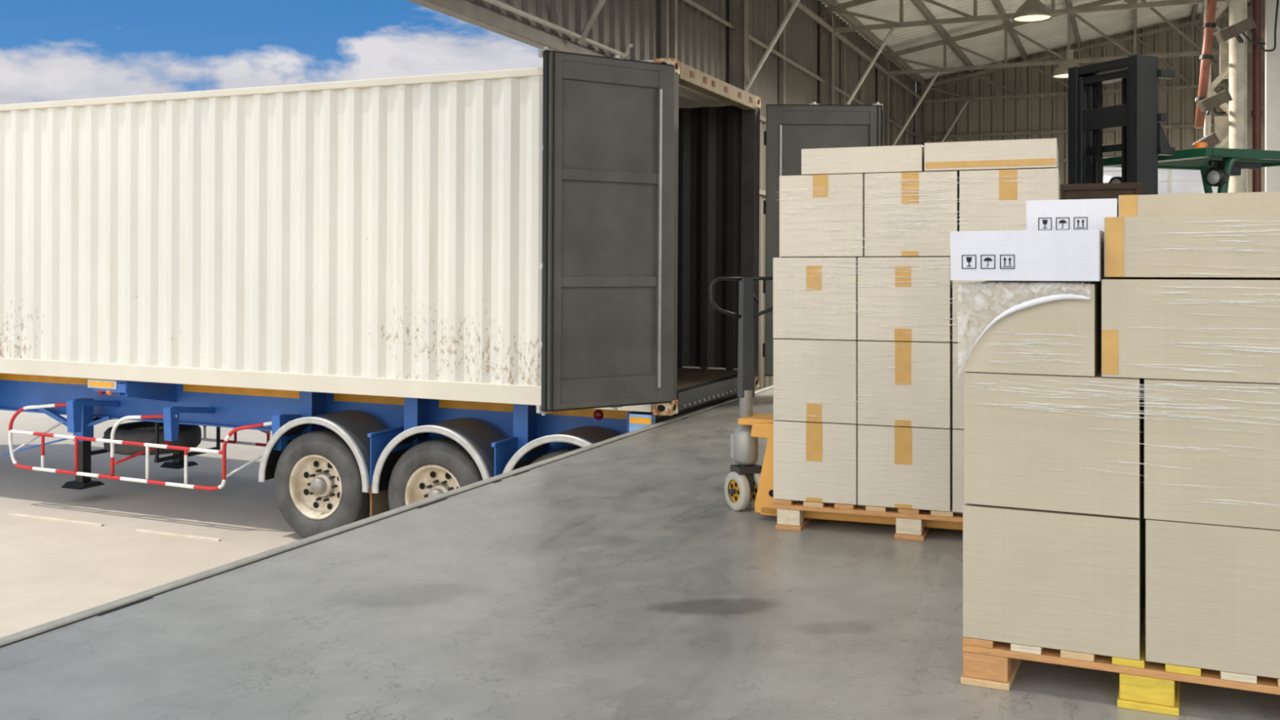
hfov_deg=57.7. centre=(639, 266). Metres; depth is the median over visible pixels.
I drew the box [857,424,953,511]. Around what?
cardboard box
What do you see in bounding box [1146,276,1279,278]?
cardboard box
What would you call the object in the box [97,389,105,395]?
marker lamp
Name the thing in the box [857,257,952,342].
cardboard box
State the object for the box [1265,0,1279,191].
wall partition
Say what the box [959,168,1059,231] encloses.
cardboard box
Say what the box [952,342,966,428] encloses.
cardboard box
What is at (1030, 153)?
cardboard box
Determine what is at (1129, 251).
cardboard box
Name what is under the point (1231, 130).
steel column
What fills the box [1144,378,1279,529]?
cardboard box
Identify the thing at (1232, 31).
lamp
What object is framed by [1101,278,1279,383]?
cardboard box
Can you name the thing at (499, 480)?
trim
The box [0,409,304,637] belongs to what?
ground
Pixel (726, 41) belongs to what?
wall
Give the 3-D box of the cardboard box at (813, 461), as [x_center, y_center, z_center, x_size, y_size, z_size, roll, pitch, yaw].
[0.991,0.959,6.055,0.411,0.387,0.798,0,0,20]
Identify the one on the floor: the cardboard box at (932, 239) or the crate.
the crate
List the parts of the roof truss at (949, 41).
web post, web post, web post, web post, web post, web post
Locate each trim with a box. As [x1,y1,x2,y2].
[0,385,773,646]
[0,387,773,648]
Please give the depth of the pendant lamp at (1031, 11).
12.88 m
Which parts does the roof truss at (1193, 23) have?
web post, web post, web post, web post, web post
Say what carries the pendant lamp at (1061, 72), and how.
hanging from the ceiling
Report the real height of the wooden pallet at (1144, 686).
0.145 m
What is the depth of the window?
24.80 m
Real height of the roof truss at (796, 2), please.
4.053 m
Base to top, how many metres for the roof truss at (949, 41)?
4.053 m
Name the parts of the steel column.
gusset plate, gusset plate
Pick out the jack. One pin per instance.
(748, 483)
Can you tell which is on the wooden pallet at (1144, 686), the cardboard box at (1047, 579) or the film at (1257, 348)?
the cardboard box at (1047, 579)
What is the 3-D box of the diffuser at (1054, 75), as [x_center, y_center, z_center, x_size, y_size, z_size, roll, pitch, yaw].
[5.905,-2.628,16.002,0.390,0.008,0.390,0,0,23]
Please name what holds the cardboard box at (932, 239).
on the cardboard box at (930, 305)
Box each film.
[775,176,1030,417]
[972,220,1279,504]
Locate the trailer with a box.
[0,373,737,537]
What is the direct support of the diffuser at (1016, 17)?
attached to the pendant lamp at (1031, 11)
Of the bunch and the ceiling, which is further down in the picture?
the bunch
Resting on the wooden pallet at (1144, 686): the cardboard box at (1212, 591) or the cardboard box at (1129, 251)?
the cardboard box at (1212, 591)
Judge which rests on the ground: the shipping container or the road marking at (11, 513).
the road marking at (11, 513)
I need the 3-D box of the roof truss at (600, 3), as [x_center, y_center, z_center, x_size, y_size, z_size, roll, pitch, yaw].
[9.108,-4.011,6.292,21.114,4.053,0.080,0,0,23]
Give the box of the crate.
[1059,182,1142,199]
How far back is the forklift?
9.18 m
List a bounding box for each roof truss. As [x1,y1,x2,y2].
[576,0,606,44]
[742,0,799,91]
[820,0,1225,104]
[878,0,1265,146]
[915,3,1265,142]
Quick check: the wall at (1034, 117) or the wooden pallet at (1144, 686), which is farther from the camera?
the wall at (1034, 117)
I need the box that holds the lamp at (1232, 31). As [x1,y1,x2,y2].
[1214,16,1256,44]
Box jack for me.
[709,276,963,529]
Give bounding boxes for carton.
[950,229,1108,280]
[1026,198,1118,231]
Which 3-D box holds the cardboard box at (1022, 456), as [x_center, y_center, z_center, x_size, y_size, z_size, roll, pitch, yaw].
[1.443,0.534,3.949,0.502,0.407,0.978,0,0,25]
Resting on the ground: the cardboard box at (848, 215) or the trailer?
the trailer
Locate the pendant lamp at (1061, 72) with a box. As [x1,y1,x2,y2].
[1052,0,1079,79]
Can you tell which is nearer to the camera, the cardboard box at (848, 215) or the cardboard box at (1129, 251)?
the cardboard box at (1129, 251)
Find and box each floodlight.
[1191,132,1220,148]
[1196,88,1232,115]
[1214,0,1279,51]
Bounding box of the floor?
[0,388,1279,719]
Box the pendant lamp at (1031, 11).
[1012,0,1053,22]
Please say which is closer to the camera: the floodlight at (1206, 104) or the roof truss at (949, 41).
the floodlight at (1206, 104)
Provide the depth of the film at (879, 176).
5.54 m
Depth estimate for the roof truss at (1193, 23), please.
25.45 m
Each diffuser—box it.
[1013,14,1050,21]
[1053,74,1068,77]
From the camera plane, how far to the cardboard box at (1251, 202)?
3.75 m
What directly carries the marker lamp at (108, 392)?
attached to the trailer
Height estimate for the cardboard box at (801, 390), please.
0.401 m
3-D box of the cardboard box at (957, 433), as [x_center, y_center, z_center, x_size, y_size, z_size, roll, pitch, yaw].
[1.810,0.959,5.748,0.436,0.387,0.802,0,0,20]
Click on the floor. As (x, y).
(620, 580)
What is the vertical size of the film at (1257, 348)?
0.809 m
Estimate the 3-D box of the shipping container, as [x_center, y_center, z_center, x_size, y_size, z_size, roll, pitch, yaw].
[-4.509,-0.280,12.338,13.463,3.003,3.952,0,0,21]
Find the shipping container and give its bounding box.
[0,46,882,415]
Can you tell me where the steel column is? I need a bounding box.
[1204,0,1247,192]
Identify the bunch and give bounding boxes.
[957,281,1090,377]
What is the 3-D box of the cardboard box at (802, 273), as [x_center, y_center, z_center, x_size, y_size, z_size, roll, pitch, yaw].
[0.990,0.156,6.052,0.411,0.399,0.802,0,0,20]
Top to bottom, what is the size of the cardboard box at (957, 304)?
0.400 m
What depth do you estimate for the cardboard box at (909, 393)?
5.52 m
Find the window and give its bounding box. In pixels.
[1103,166,1228,194]
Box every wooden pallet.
[773,498,963,541]
[960,612,1279,715]
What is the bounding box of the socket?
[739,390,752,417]
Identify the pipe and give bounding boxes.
[1194,0,1219,128]
[1250,0,1262,191]
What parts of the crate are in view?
crate lid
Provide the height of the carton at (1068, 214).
0.163 m
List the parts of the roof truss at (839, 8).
web post, web post, web post, web post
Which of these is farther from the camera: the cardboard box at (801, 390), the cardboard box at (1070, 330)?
the cardboard box at (801, 390)
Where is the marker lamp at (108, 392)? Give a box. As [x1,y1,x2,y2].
[106,390,114,395]
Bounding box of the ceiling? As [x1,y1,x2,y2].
[817,0,1252,84]
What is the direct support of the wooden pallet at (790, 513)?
on the floor
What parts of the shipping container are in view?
panel, rail, rail, door panel, door frame, corner post, roof panel, rail, door sill, panel, rail, corner post, door frame, door panel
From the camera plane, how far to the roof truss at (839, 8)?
17.93 m
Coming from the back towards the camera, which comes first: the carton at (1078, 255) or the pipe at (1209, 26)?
the pipe at (1209, 26)
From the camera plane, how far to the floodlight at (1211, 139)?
11.60 m
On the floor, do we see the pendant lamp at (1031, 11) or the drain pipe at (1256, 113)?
the drain pipe at (1256, 113)
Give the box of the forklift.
[1068,54,1279,195]
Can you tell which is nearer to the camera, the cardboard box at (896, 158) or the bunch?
the bunch
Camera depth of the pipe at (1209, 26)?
11.96 m
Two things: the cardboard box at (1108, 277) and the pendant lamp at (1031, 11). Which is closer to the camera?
the cardboard box at (1108, 277)
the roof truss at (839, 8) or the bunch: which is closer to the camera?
the bunch
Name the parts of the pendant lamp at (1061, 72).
lamp shade, lamp cord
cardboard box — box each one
[773,257,857,339]
[773,337,858,423]
[773,420,857,504]
[779,173,873,257]
[801,144,925,175]
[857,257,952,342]
[857,340,953,428]
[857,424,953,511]
[864,171,959,257]
[924,137,1058,173]
[952,280,985,342]
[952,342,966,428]
[952,428,964,512]
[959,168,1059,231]
[961,281,1101,376]
[963,492,1146,660]
[964,368,1144,518]
[985,276,1146,282]
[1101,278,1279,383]
[1104,214,1279,277]
[1118,191,1279,217]
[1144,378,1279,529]
[1145,518,1279,678]
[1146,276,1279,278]
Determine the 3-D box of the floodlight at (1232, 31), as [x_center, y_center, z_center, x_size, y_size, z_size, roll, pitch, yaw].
[6.117,-2.514,11.908,0.656,0.711,0.626,0,0,0]
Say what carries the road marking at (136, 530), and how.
on the ground
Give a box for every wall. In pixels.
[406,0,927,391]
[915,0,1265,192]

